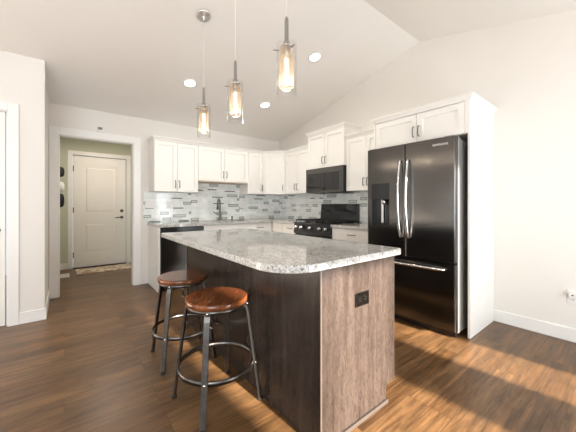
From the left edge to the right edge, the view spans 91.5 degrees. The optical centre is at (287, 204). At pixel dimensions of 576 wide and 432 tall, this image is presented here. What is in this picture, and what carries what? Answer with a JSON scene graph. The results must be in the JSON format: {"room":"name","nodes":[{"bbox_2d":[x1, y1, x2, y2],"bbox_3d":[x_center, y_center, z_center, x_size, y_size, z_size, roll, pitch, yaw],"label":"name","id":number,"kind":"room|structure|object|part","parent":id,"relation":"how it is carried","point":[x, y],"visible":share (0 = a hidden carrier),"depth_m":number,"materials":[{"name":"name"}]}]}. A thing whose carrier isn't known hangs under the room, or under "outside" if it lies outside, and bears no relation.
{"room":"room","nodes":[
{"label":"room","id":0,"kind":"room"},
{"bbox_2d":[0,50,48,312],"bbox_3d":[-4.450,-0.162,1.862,4.324,2.683,0.796,0,0,-38],"label":"wall","id":1,"kind":"structure","parent":0,"point":[23,82],"depth_m":2.83,"materials":[{"name":"paint"}]},
{"bbox_2d":[0,112,5,325],"bbox_3d":[-3.041,0.137,2.466,0.781,2.064,0.097,0,0,-38],"label":"door","id":2,"kind":"structure","parent":1,"relation":"in","point":[2,114],"depth_m":2.71,"materials":[{"name":"white wood"}]},
{"bbox_2d":[0,101,18,326],"bbox_3d":[-3.044,0.095,2.477,0.973,2.168,0.053,0,0,-38],"label":"trim","id":3,"kind":"structure","parent":1,"relation":"attached to","point":[11,109],"depth_m":2.73,"materials":[{"name":"white wood"}]},
{"bbox_2d":[19,290,49,323],"bbox_3d":[-4.434,1.121,1.853,4.338,0.115,0.790,0,0,-38],"label":"baseboard","id":4,"kind":"structure","parent":1,"relation":"attached to","point":[39,314],"depth_m":2.84,"materials":[{"name":"white wood"}]},
{"bbox_2d":[60,137,130,269],"bbox_3d":[-3.554,-0.051,5.543,1.745,2.460,0.100,0,0,-38],"label":"wall","id":5,"kind":"structure","parent":0,"point":[66,144],"depth_m":5.11,"materials":[{"name":"green paint"}]},
{"bbox_2d":[73,155,125,267],"bbox_3d":[-3.625,0.127,5.425,0.853,2.080,0.102,0,0,-38],"label":"door","id":6,"kind":"structure","parent":5,"relation":"in","point":[99,184],"depth_m":5.42,"materials":[{"name":"white wood"}]},
{"bbox_2d":[68,150,130,269],"bbox_3d":[-3.615,0.091,5.420,1.011,2.175,0.018,0,0,-38],"label":"trim","id":7,"kind":"structure","parent":5,"relation":"attached to","point":[71,153],"depth_m":5.32,"materials":[{"name":"white wood"}]},
{"bbox_2d":[73,262,125,268],"bbox_3d":[-3.630,1.173,5.439,0.861,0.012,0.090,0,0,-38],"label":"trim","id":8,"kind":"structure","parent":5,"relation":"attached to","point":[124,262],"depth_m":5.39,"materials":[{"name":"metal"}]},
{"bbox_2d":[49,103,278,283],"bbox_3d":[-1.625,-0.068,4.678,3.840,2.493,0.120,0,0,-38],"label":"wall","id":9,"kind":"structure","parent":0,"point":[64,116],"depth_m":4.18,"materials":[{"name":"paint"}]},
{"bbox_2d":[60,263,66,269],"bbox_3d":[-2.976,1.121,4.812,1.545,0.115,1.765,0,0,-38],"label":"baseboard","id":10,"kind":"structure","parent":9,"relation":"attached to","point":[62,266],"depth_m":5.07,"materials":[{"name":"white wood"}]},
{"bbox_2d":[49,126,140,298],"bbox_3d":[-2.622,0.095,3.879,1.037,2.168,0.138,0,0,-38],"label":"trim","id":11,"kind":"structure","parent":9,"relation":"attached to","point":[55,133],"depth_m":3.62,"materials":[{"name":"white wood"}]},
{"bbox_2d":[97,126,102,131],"bbox_3d":[-2.571,-1.033,3.838,0.072,0.072,0.026,0,0,-38],"label":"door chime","id":12,"kind":"object","parent":9,"relation":"attached to","point":[99,129],"visible":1,"depth_m":3.83,"materials":[{"name":"white plastic"}]},
{"bbox_2d":[147,135,198,192],"bbox_3d":[-1.746,-0.587,4.273,0.662,0.788,0.360,0,0,-38],"label":"upper cabinet","id":13,"kind":"object","parent":9,"relation":"attached to","point":[173,162],"visible":1,"depth_m":4.15,"materials":[{"name":"white wood"}]},
{"bbox_3d":[-1.778,-0.558,4.079,0.312,0.727,0.020,0,0,-38],"label":"door","id":14,"kind":"part","parent":13,"relation":"part of","materials":[{"name":"white wood"}]},
{"bbox_3d":[-1.749,-0.954,4.277,0.662,0.055,0.351,0,0,-38],"label":"crown moulding","id":15,"kind":"part","parent":13,"relation":"part of","materials":[{"name":"white wood"}]},
{"bbox_3d":[-1.529,-0.558,4.276,0.313,0.727,0.020,0,0,-38],"label":"door","id":16,"kind":"part","parent":13,"relation":"part of","materials":[{"name":"white wood"}]},
{"bbox_2d":[143,183,278,221],"bbox_3d":[-1.167,-0.051,4.957,2.514,0.627,0.009,0,0,-38],"label":"tile backsplash","id":17,"kind":"structure","parent":9,"relation":"attached to","point":[198,206],"depth_m":4.80,"materials":[{"name":"tile"}]},
{"bbox_2d":[145,200,153,207],"bbox_3d":[-2.081,-0.008,4.223,0.125,0.118,0.010,0,0,-38],"label":"light switch","id":18,"kind":"object","parent":17,"relation":"attached to","point":[148,203],"visible":1,"depth_m":4.22,"materials":[{"name":"white plastic"}]},
{"bbox_2d":[240,202,245,207],"bbox_3d":[-0.833,0.004,5.209,0.118,0.118,0.010,0,0,-38],"label":"wall outlet","id":19,"kind":"object","parent":17,"relation":"attached to","point":[242,204],"visible":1,"depth_m":5.21,"materials":[{"name":"white plastic"}]},
{"bbox_2d":[198,142,248,184],"bbox_3d":[-1.137,-0.673,4.755,0.889,0.615,0.360,0,0,-38],"label":"upper cabinet","id":20,"kind":"object","parent":9,"relation":"attached to","point":[217,163],"visible":0.84,"depth_m":4.62,"materials":[{"name":"white wood"}]},
{"bbox_3d":[-1.229,-0.652,4.513,0.440,0.539,0.020,0,0,-38],"label":"door","id":21,"kind":"part","parent":20,"relation":"part of","materials":[{"name":"white wood"}]},
{"bbox_3d":[-1.149,-0.373,4.770,0.886,0.015,0.316,0,0,-38],"label":"under panel","id":22,"kind":"part","parent":20,"relation":"part of","materials":[{"name":"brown wood"}]},
{"bbox_3d":[-1.140,-0.954,4.758,0.889,0.055,0.351,0,0,-38],"label":"crown moulding","id":23,"kind":"part","parent":20,"relation":"part of","materials":[{"name":"white wood"}]},
{"bbox_3d":[-0.880,-0.652,4.788,0.440,0.539,0.020,0,0,-38],"label":"door","id":24,"kind":"part","parent":20,"relation":"part of","materials":[{"name":"white wood"}]},
{"bbox_2d":[239,149,263,194],"bbox_3d":[-0.665,-0.587,5.128,0.313,0.788,0.360,0,0,-38],"label":"upper cabinet","id":25,"kind":"object","parent":9,"relation":"attached to","point":[254,186],"visible":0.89,"depth_m":5.03,"materials":[{"name":"white wood"}]},
{"bbox_3d":[-0.582,-0.558,5.024,0.309,0.727,0.020,0,0,-38],"label":"door","id":26,"kind":"part","parent":25,"relation":"part of","materials":[{"name":"white wood"}]},
{"bbox_3d":[-0.668,-0.954,5.131,0.313,0.055,0.351,0,0,-38],"label":"crown moulding","id":27,"kind":"part","parent":25,"relation":"part of","materials":[{"name":"white wood"}]},
{"bbox_2d":[0,263,575,431],"bbox_3d":[-2.064,1.209,1.744,8.164,0.060,7.944,0,0,-38],"label":"floor","id":28,"kind":"structure","parent":0,"point":[90,365],"depth_m":1.89,"materials":[{"name":"brown wood"}]},
{"bbox_2d":[60,273,69,277],"bbox_3d":[-3.704,1.176,4.657,0.120,0.006,0.300,0,0,-38],"label":"floor vent","id":29,"kind":"object","parent":28,"relation":"in","point":[67,274],"visible":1,"depth_m":4.66,"materials":[{"name":"white plastic"}]},
{"bbox_2d":[75,263,130,274],"bbox_3d":[-3.354,1.173,5.149,0.850,0.013,0.470,0,0,-41],"label":"doormat","id":30,"kind":"object","parent":28,"relation":"on","point":[127,265],"visible":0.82,"depth_m":5.08,"materials":[{"name":"beige fabric"}]},
{"bbox_2d":[148,225,159,291],"bbox_3d":[-1.906,0.742,3.981,0.020,0.875,0.621,0,0,-38],"label":"cabinet end panel","id":31,"kind":"object","parent":28,"relation":"on","point":[153,232],"visible":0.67,"depth_m":3.95,"materials":[{"name":"white wood"}]},
{"bbox_2d":[160,226,203,291],"bbox_3d":[-1.634,0.743,4.138,0.598,0.872,0.640,0,0,-38],"label":"dishwasher","id":32,"kind":"object","parent":28,"relation":"on","point":[173,255],"visible":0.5,"depth_m":3.84,"materials":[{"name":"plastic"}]},
{"bbox_3d":[-1.478,0.724,3.941,0.592,0.690,0.041,0,0,-38],"label":"door","id":33,"kind":"part","parent":32,"relation":"part of","materials":[{"name":"black metal"}]},
{"bbox_2d":[151,270,216,374],"bbox_3d":[-0.828,0.866,2.213,0.450,0.626,0.450,0,0,-42],"label":"bar stool","id":34,"kind":"object","parent":28,"relation":"on","point":[182,279],"visible":0.94,"depth_m":2.11,"materials":[{"name":"metal"}]},
{"bbox_3d":[-1.014,0.882,2.245,0.158,0.572,0.032,0,0,10],"label":"leg","id":35,"kind":"part","parent":34,"relation":"part of","materials":[{"name":"grey metal"}]},
{"bbox_3d":[-0.860,0.882,2.027,0.032,0.572,0.158,0,0,10],"label":"leg","id":36,"kind":"part","parent":34,"relation":"part of","materials":[{"name":"grey metal"}]},
{"bbox_3d":[-0.828,0.570,2.213,0.366,0.034,0.366,0,0,10],"label":"seat","id":37,"kind":"part","parent":34,"relation":"part of","materials":[{"name":"brown wood"}]},
{"bbox_3d":[-0.828,0.598,2.213,0.344,0.022,0.344,0,0,10],"label":"seat frame","id":38,"kind":"part","parent":34,"relation":"part of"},
{"bbox_3d":[-0.796,0.882,2.399,0.032,0.572,0.158,0,0,10],"label":"leg","id":39,"kind":"part","parent":34,"relation":"part of","materials":[{"name":"grey metal"}]},
{"bbox_3d":[-0.642,0.882,2.181,0.158,0.572,0.032,0,0,10],"label":"leg","id":40,"kind":"part","parent":34,"relation":"part of","materials":[{"name":"grey metal"}]},
{"bbox_2d":[171,287,261,431],"bbox_3d":[-0.434,0.866,1.710,0.450,0.626,0.450,0,0,41],"label":"bar stool","id":41,"kind":"object","parent":28,"relation":"on","point":[208,302],"visible":1,"depth_m":1.64,"materials":[{"name":"brown wood"}]},
{"bbox_3d":[-0.622,0.882,1.716,0.157,0.572,0.032,0,0,2],"label":"leg","id":42,"kind":"part","parent":41,"relation":"part of","materials":[{"name":"grey metal"}]},
{"bbox_3d":[-0.439,0.882,1.522,0.032,0.572,0.157,0,0,2],"label":"leg","id":43,"kind":"part","parent":41,"relation":"part of","materials":[{"name":"grey metal"}]},
{"bbox_3d":[-0.434,0.570,1.710,0.366,0.034,0.366,0,0,2],"label":"seat","id":44,"kind":"part","parent":41,"relation":"part of","materials":[{"name":"brown wood"}]},
{"bbox_3d":[-0.434,0.598,1.710,0.344,0.022,0.344,0,0,2],"label":"seat frame","id":45,"kind":"part","parent":41,"relation":"part of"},
{"bbox_3d":[-0.428,0.882,1.899,0.032,0.572,0.157,0,0,2],"label":"leg","id":46,"kind":"part","parent":41,"relation":"part of","materials":[{"name":"grey metal"}]},
{"bbox_3d":[-0.245,0.882,1.705,0.157,0.572,0.032,0,0,2],"label":"leg","id":47,"kind":"part","parent":41,"relation":"part of","materials":[{"name":"grey metal"}]},
{"bbox_2d":[203,223,256,230],"bbox_3d":[-1.056,0.742,4.632,0.915,0.875,0.654,0,0,-38],"label":"base cabinet","id":48,"kind":"object","parent":28,"relation":"on","point":[249,225],"visible":0.09,"depth_m":4.40,"materials":[{"name":"white wood"}]},
{"bbox_2d":[147,218,299,227],"bbox_3d":[-0.756,0.283,4.488,2.468,0.039,1.254,0,0,-38],"label":"countertop","id":49,"kind":"structure","parent":48,"relation":"on","point":[258,220],"depth_m":4.44,"materials":[{"name":"stone"}]},
{"bbox_2d":[213,198,221,219],"bbox_3d":[-1.214,0.077,4.755,0.144,0.374,0.209,0,0,1],"label":"faucet","id":50,"kind":"object","parent":49,"relation":"on","point":[218,200],"visible":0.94,"depth_m":4.81,"materials":[{"name":"silver metal"}]},
{"bbox_3d":[-1.171,0.012,4.754,0.027,0.244,0.177,0,0,1],"label":"spout","id":51,"kind":"part","parent":50,"relation":"part of","materials":[{"name":"silver metal"}]},
{"bbox_2d":[257,222,271,230],"bbox_3d":[-0.578,0.742,5.009,0.300,0.875,0.654,0,0,-38],"label":"base cabinet","id":52,"kind":"object","parent":28,"relation":"on","point":[260,226],"visible":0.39,"depth_m":4.79,"materials":[{"name":"white wood"}]},
{"bbox_2d":[272,223,282,232],"bbox_3d":[0.042,0.742,4.940,0.654,0.875,0.295,0,0,-38],"label":"base cabinet","id":53,"kind":"object","parent":28,"relation":"on","point":[276,227],"visible":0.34,"depth_m":4.75,"materials":[{"name":"white wood"}]},
{"bbox_2d":[283,223,293,233],"bbox_3d":[0.239,0.742,4.690,0.654,0.875,0.335,0,0,-38],"label":"base cabinet","id":54,"kind":"object","parent":28,"relation":"on","point":[287,228],"visible":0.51,"depth_m":4.52,"materials":[{"name":"white wood"}]},
{"bbox_2d":[187,246,393,431],"bbox_3d":[-0.168,0.740,2.276,0.665,0.878,1.900,0,0,-38],"label":"kitchen island","id":55,"kind":"object","parent":28,"relation":"on","point":[325,363],"visible":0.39,"depth_m":1.54,"materials":[{"name":"brown wood"}]},
{"bbox_3d":[-0.761,0.740,3.006,0.631,0.878,0.019,0,0,-38],"label":"panel","id":56,"kind":"part","parent":55,"relation":"part of","materials":[{"name":"brown wood"}]},
{"bbox_3d":[-0.423,0.740,2.083,0.019,0.878,1.848,0,0,-38],"label":"panel","id":57,"kind":"part","parent":55,"relation":"part of","materials":[{"name":"brown wood"}]},
{"bbox_2d":[161,228,400,273],"bbox_3d":[-0.248,0.282,2.165,0.915,0.036,1.895,0,0,-38],"label":"island countertop","id":58,"kind":"structure","parent":55,"relation":"on","point":[262,250],"depth_m":1.70,"materials":[{"name":"stone"}]},
{"bbox_3d":[0.158,0.740,1.336,0.010,0.878,0.004,0,0,-38],"label":"corner trim","id":59,"kind":"part","parent":55,"relation":"part of","materials":[{"name":"brown wood"}]},
{"bbox_3d":[0.396,0.740,1.540,0.631,0.878,0.019,0,0,-38],"label":"panel","id":60,"kind":"part","parent":55,"relation":"part of","materials":[{"name":"brown wood"}]},
{"bbox_2d":[355,290,368,307],"bbox_3d":[0.406,0.512,1.529,0.118,0.074,0.010,0,0,-38],"label":"wall outlet","id":61,"kind":"object","parent":55,"relation":"attached to","point":[362,298],"visible":1,"depth_m":1.52,"materials":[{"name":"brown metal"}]},
{"bbox_3d":[0.381,1.168,1.507,0.546,0.022,0.013,0,0,-38],"label":"shoe moulding","id":62,"kind":"part","parent":55,"relation":"part of","materials":[{"name":"brown wood"}]},
{"bbox_3d":[0.644,0.687,1.734,0.005,0.772,0.022,0,0,-38],"label":"corner trim","id":63,"kind":"part","parent":55,"relation":"part of","materials":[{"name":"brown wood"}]},
{"bbox_2d":[294,204,359,238],"bbox_3d":[0.550,0.582,4.232,0.715,1.195,0.756,0,0,-38],"label":"gas range","id":64,"kind":"object","parent":28,"relation":"on","point":[320,227],"visible":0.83,"depth_m":4.18,"materials":[{"name":"black metal"}]},
{"bbox_3d":[0.326,0.727,4.055,0.039,0.565,0.748,0,0,-38],"label":"oven door","id":65,"kind":"part","parent":64,"relation":"part of","materials":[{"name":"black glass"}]},
{"bbox_3d":[0.331,0.349,4.059,0.030,0.170,0.756,0,0,-38],"label":"control panel","id":66,"kind":"part","parent":64,"relation":"part of","materials":[{"name":"black metal"}]},
{"bbox_2d":[294,221,353,224],"bbox_3d":[0.547,0.268,4.230,0.582,0.013,0.756,0,0,-38],"label":"cooktop","id":67,"kind":"object","parent":64,"relation":"in","point":[299,222],"depth_m":4.11,"materials":[{"name":"black metal"}]},
{"bbox_3d":[0.787,0.069,4.420,0.017,0.150,0.716,0,0,-38],"label":"control glass","id":68,"kind":"part","parent":64,"relation":"part of","materials":[{"name":"black glass"}]},
{"bbox_2d":[332,228,367,243],"bbox_3d":[1.027,0.742,3.694,0.654,0.875,0.663,0,0,-38],"label":"base cabinet","id":69,"kind":"object","parent":28,"relation":"on","point":[352,235],"visible":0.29,"depth_m":3.53,"materials":[{"name":"white wood"}]},
{"bbox_2d":[331,223,367,230],"bbox_3d":[1.029,0.283,3.697,0.647,0.039,0.666,0,0,-38],"label":"countertop","id":70,"kind":"structure","parent":69,"relation":"on","point":[357,226],"depth_m":3.58,"materials":[{"name":"stone"}]},
{"bbox_2d":[368,135,467,337],"bbox_3d":[1.438,0.283,2.988,0.864,1.792,0.901,0,0,-38],"label":"refrigerator","id":71,"kind":"object","parent":28,"relation":"on","point":[418,191],"visible":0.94,"depth_m":2.61,"materials":[{"name":"black metal"}]},
{"bbox_3d":[1.005,-0.141,3.007,0.055,0.170,0.218,0,0,-38],"label":"dispenser panel","id":72,"kind":"part","parent":71,"relation":"part of","materials":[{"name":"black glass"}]},
{"bbox_3d":[1.039,-0.049,2.965,0.062,1.105,0.443,0,0,-38],"label":"door","id":73,"kind":"part","parent":71,"relation":"part of","materials":[{"name":"black metal"}]},
{"bbox_3d":[1.102,-0.059,2.780,0.079,0.768,0.023,0,0,-38],"label":"handle","id":74,"kind":"part","parent":71,"relation":"part of","materials":[{"name":"metal"}]},
{"bbox_3d":[1.153,-0.059,2.715,0.079,0.768,0.023,0,0,-38],"label":"handle","id":75,"kind":"part","parent":71,"relation":"part of","materials":[{"name":"metal"}]},
{"bbox_3d":[1.134,0.574,2.748,0.077,0.024,0.750,0,0,-38],"label":"handle","id":76,"kind":"part","parent":71,"relation":"part of","materials":[{"name":"metal"}]},
{"bbox_3d":[1.181,0.814,2.785,0.062,0.580,0.901,0,0,-38],"label":"freezer drawer","id":77,"kind":"part","parent":71,"relation":"part of","materials":[{"name":"black metal"}]},
{"bbox_3d":[1.320,-0.049,2.609,0.062,1.105,0.452,0,0,-38],"label":"door","id":78,"kind":"part","parent":71,"relation":"part of","materials":[{"name":"black metal"}]},
{"bbox_2d":[0,0,575,141],"bbox_3d":[-1.474,-1.684,0.998,8.164,0.861,6.042,0,0,-38],"label":"ceiling","id":79,"kind":"structure","parent":0,"point":[133,58],"depth_m":3.06,"materials":[{"name":"paint"}]},
{"bbox_2d":[183,79,196,87],"bbox_3d":[-1.244,-1.544,3.563,0.179,0.049,0.175,0,0,-33],"label":"recessed light","id":80,"kind":"object","parent":79,"relation":"in","point":[190,83],"visible":1,"depth_m":3.56,"materials":[{"name":"white plastic"}]},
{"bbox_2d":[195,9,210,132],"bbox_3d":[-0.791,-1.226,2.651,0.138,1.179,0.142,0,0,-38],"label":"pendant light","id":81,"kind":"object","parent":79,"relation":"hanging from","point":[203,15],"visible":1,"depth_m":2.64,"materials":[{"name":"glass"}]},
{"bbox_3d":[-0.797,-0.787,2.654,0.024,0.162,0.023,0,0,-38],"label":"bulb","id":82,"kind":"part","parent":81,"relation":"part of","materials":[{"name":"beige glass"}]},
{"bbox_3d":[-0.797,-0.990,2.654,0.038,0.243,0.038,0,0,-38],"label":"stem","id":83,"kind":"part","parent":81,"relation":"part of","materials":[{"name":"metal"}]},
{"bbox_2d":[225,0,240,116],"bbox_3d":[-0.399,-1.305,2.155,0.138,1.338,0.142,0,0,-38],"label":"pendant light","id":84,"kind":"object","parent":79,"relation":"hanging from","point":[235,82],"visible":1,"depth_m":2.15,"materials":[{"name":"glass"}]},
{"bbox_3d":[-0.405,-0.990,2.159,0.038,0.243,0.038,0,0,-38],"label":"stem","id":85,"kind":"part","parent":84,"relation":"part of","materials":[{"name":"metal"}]},
{"bbox_3d":[-0.405,-0.808,2.159,0.084,0.235,0.084,0,0,-38],"label":"lamp shade","id":86,"kind":"part","parent":84,"relation":"part of","materials":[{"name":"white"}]},
{"bbox_3d":[-0.405,-1.516,2.159,0.003,0.819,0.004,0,0,-38],"label":"cord","id":87,"kind":"part","parent":84,"relation":"part of","materials":[{"name":"white plastic"}]},
{"bbox_3d":[-0.405,-0.787,2.159,0.024,0.162,0.023,0,0,-38],"label":"bulb","id":88,"kind":"part","parent":84,"relation":"part of","materials":[{"name":"beige glass"}]},
{"bbox_2d":[259,102,270,108],"bbox_3d":[-0.354,-1.534,4.318,0.179,0.049,0.175,0,0,-33],"label":"recessed light","id":89,"kind":"object","parent":79,"relation":"in","point":[263,105],"visible":1,"depth_m":4.32,"materials":[{"name":"white plastic"}]},
{"bbox_2d":[273,0,294,90],"bbox_3d":[-0.002,-1.284,1.652,0.138,1.297,0.142,0,0,-38],"label":"pendant light","id":90,"kind":"object","parent":79,"relation":"hanging from","point":[286,44],"visible":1,"depth_m":1.65,"materials":[{"name":"glass"}]},
{"bbox_3d":[-0.009,-0.990,1.656,0.038,0.243,0.038,0,0,-38],"label":"stem","id":91,"kind":"part","parent":90,"relation":"part of","materials":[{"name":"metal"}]},
{"bbox_3d":[-0.009,-0.808,1.656,0.084,0.235,0.084,0,0,-38],"label":"lamp shade","id":92,"kind":"part","parent":90,"relation":"part of","materials":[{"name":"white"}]},
{"bbox_3d":[-0.009,-0.787,1.656,0.024,0.162,0.023,0,0,-38],"label":"bulb","id":93,"kind":"part","parent":90,"relation":"part of","materials":[{"name":"beige glass"}]},
{"bbox_2d":[308,52,321,62],"bbox_3d":[0.332,-1.813,3.445,0.179,0.049,0.175,0,0,-33],"label":"recessed light","id":94,"kind":"object","parent":79,"relation":"in","point":[313,57],"visible":1,"depth_m":3.44,"materials":[{"name":"white plastic"}]},
{"bbox_2d":[279,9,575,328],"bbox_3d":[1.676,-0.418,3.499,0.120,3.194,6.062,0,0,-38],"label":"wall","id":95,"kind":"structure","parent":0,"point":[526,69],"depth_m":2.70,"materials":[{"name":"paint"}]},
{"bbox_2d":[258,150,296,194],"bbox_3d":[-0.226,-0.587,5.317,0.607,0.788,0.608,0,0,-38],"label":"upper cabinet","id":96,"kind":"object","parent":95,"relation":"attached to","point":[273,161],"visible":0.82,"depth_m":5.10,"materials":[{"name":"white wood"}]},
{"bbox_3d":[-0.226,-0.954,5.317,0.607,0.055,0.607,0,0,-38],"label":"crown moulding","id":97,"kind":"part","parent":96,"relation":"part of","materials":[{"name":"white wood"}]},
{"bbox_3d":[-0.252,-0.558,5.099,0.387,0.727,0.020,0,0,7],"label":"door","id":98,"kind":"part","parent":96,"relation":"part of","materials":[{"name":"white wood"}]},
{"bbox_2d":[284,144,312,194],"bbox_3d":[0.260,-0.587,4.901,0.360,0.788,0.645,0,0,-38],"label":"upper cabinet","id":99,"kind":"object","parent":95,"relation":"attached to","point":[296,159],"visible":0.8,"depth_m":4.82,"materials":[{"name":"white wood"}]},
{"bbox_3d":[0.055,-0.558,4.946,0.020,0.727,0.318,0,0,-38],"label":"door","id":100,"kind":"part","parent":99,"relation":"part of","materials":[{"name":"white wood"}]},
{"bbox_3d":[0.263,-0.954,4.904,0.351,0.055,0.645,0,0,-38],"label":"crown moulding","id":101,"kind":"part","parent":99,"relation":"part of","materials":[{"name":"white wood"}]},
{"bbox_3d":[0.256,-0.558,4.692,0.020,0.727,0.318,0,0,-38],"label":"door","id":102,"kind":"part","parent":99,"relation":"part of","materials":[{"name":"white wood"}]},
{"bbox_2d":[279,192,367,222],"bbox_3d":[0.654,0.021,4.688,0.009,0.484,2.688,0,0,-38],"label":"tile backsplash","id":103,"kind":"structure","parent":95,"relation":"attached to","point":[296,206],"depth_m":4.92,"materials":[{"name":"tile"}]},
{"bbox_2d":[305,122,361,169],"bbox_3d":[0.680,-0.858,4.335,0.402,0.590,0.816,0,0,-38],"label":"upper cabinet","id":104,"kind":"object","parent":95,"relation":"attached to","point":[327,145],"visible":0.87,"depth_m":4.17,"materials":[{"name":"white wood"}]},
{"bbox_3d":[0.441,-0.827,4.389,0.020,0.524,0.375,0,0,-38],"label":"door","id":105,"kind":"part","parent":104,"relation":"part of","materials":[{"name":"white wood"}]},
{"bbox_2d":[306,165,354,193],"bbox_3d":[0.676,-0.371,4.332,0.397,0.381,0.756,0,0,-38],"label":"microwave oven","id":106,"kind":"object","parent":104,"relation":"attached to","point":[326,180],"visible":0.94,"depth_m":4.15,"materials":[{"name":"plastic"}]},
{"bbox_3d":[0.619,-0.351,4.089,0.004,0.260,0.326,0,0,-38],"label":"control glass","id":107,"kind":"part","parent":106,"relation":"part of","materials":[{"name":"black glass"}]},
{"bbox_3d":[0.683,-1.123,4.338,0.393,0.060,0.816,0,0,-38],"label":"crown moulding","id":108,"kind":"part","parent":104,"relation":"part of","materials":[{"name":"white wood"}]},
{"bbox_3d":[0.677,-0.827,4.091,0.020,0.524,0.376,0,0,-38],"label":"door","id":109,"kind":"part","parent":104,"relation":"part of","materials":[{"name":"white wood"}]},
{"bbox_2d":[345,128,373,191],"bbox_3d":[1.128,-0.587,3.802,0.360,0.788,0.629,0,0,-38],"label":"upper cabinet","id":110,"kind":"object","parent":95,"relation":"attached to","point":[358,144],"visible":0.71,"depth_m":3.81,"materials":[{"name":"white wood"}]},
{"bbox_3d":[0.932,-0.558,3.836,0.020,0.727,0.329,0,0,-38],"label":"door","id":111,"kind":"part","parent":110,"relation":"part of","materials":[{"name":"white wood"}]},
{"bbox_3d":[1.132,-0.954,3.805,0.351,0.055,0.629,0,0,-38],"label":"crown moulding","id":112,"kind":"part","parent":110,"relation":"part of","materials":[{"name":"white wood"}]},
{"bbox_3d":[1.127,-0.558,3.588,0.020,0.727,0.291,0,0,-38],"label":"door","id":113,"kind":"part","parent":110,"relation":"part of","materials":[{"name":"white wood"}]},
{"bbox_2d":[494,309,575,342],"bbox_3d":[2.763,1.121,2.014,0.014,0.115,2.144,0,0,-38],"label":"baseboard","id":114,"kind":"structure","parent":95,"relation":"attached to","point":[550,329],"depth_m":2.59,"materials":[{"name":"white wood"}]},
{"bbox_2d":[567,289,575,304],"bbox_3d":[2.453,0.794,2.411,0.010,0.125,0.080,0,0,-38],"label":"wall outlet","id":115,"kind":"object","parent":95,"relation":"attached to","point":[569,300],"visible":0.67,"depth_m":2.42,"materials":[{"name":"white plastic"}]},
{"bbox_2d":[568,292,575,298],"bbox_3d":[2.434,0.772,2.397,0.036,0.044,0.052,0,0,-38],"label":"plug adapter","id":116,"kind":"object","parent":115,"relation":"attached to","point":[570,294],"visible":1,"depth_m":2.39,"materials":[{"name":"white plastic"}]},
{"bbox_2d":[370,91,496,338],"bbox_3d":[1.531,0.099,3.038,0.676,2.160,1.044,0,0,-38],"label":"tall cabinet","id":117,"kind":"object","parent":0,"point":[468,116],"visible":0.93,"depth_m":2.65,"materials":[{"name":"white wood"}]},
{"bbox_3d":[1.245,0.127,3.429,0.638,2.105,0.020,0,0,-38],"label":"panel","id":118,"kind":"part","parent":117,"relation":"part of","materials":[{"name":"white wood"}]},
{"bbox_3d":[1.160,-0.779,3.038,0.020,0.281,0.479,0,0,-38],"label":"door","id":119,"kind":"part","parent":117,"relation":"part of","materials":[{"name":"white wood"}]},
{"bbox_3d":[1.534,-0.954,3.041,0.666,0.055,1.044,0,0,-38],"label":"crown moulding","id":120,"kind":"part","parent":117,"relation":"part of","materials":[{"name":"white wood"}]},
{"bbox_3d":[1.447,-0.779,2.676,0.020,0.281,0.435,0,0,-38],"label":"door","id":121,"kind":"part","parent":117,"relation":"part of","materials":[{"name":"white wood"}]},
{"bbox_3d":[1.845,0.127,2.670,0.638,2.105,0.020,0,0,-38],"label":"panel","id":122,"kind":"part","parent":117,"relation":"part of","materials":[{"name":"white wood"}]},
{"bbox_3d":[-3.621,-0.051,4.302,0.100,2.460,1.765,0,0,-38],"label":"wall","id":123,"kind":"structure","parent":0,"visible":0},
{"bbox_2d":[60,193,63,206],"bbox_3d":[-3.621,-0.071,4.467,0.094,0.310,0.310,0,0,-38],"label":"hat","id":124,"kind":"object","parent":123,"relation":"hanging from","point":[61,195],"visible":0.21,"depth_m":4.41,"materials":[{"name":"black fabric"}]},
{"bbox_2d":[60,181,63,191],"bbox_3d":[-3.745,-0.296,4.624,0.094,0.250,0.250,0,0,-38],"label":"hat","id":125,"kind":"object","parent":123,"relation":"hanging from","point":[61,183],"visible":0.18,"depth_m":4.58,"materials":[{"name":"white fabric"}]},
{"bbox_2d":[60,167,64,176],"bbox_3d":[-3.838,-0.556,4.742,0.094,0.240,0.240,0,0,-38],"label":"hat","id":126,"kind":"object","parent":123,"relation":"hanging from","point":[62,171],"visible":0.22,"depth_m":4.70,"materials":[{"name":"black fabric"}]}
]}

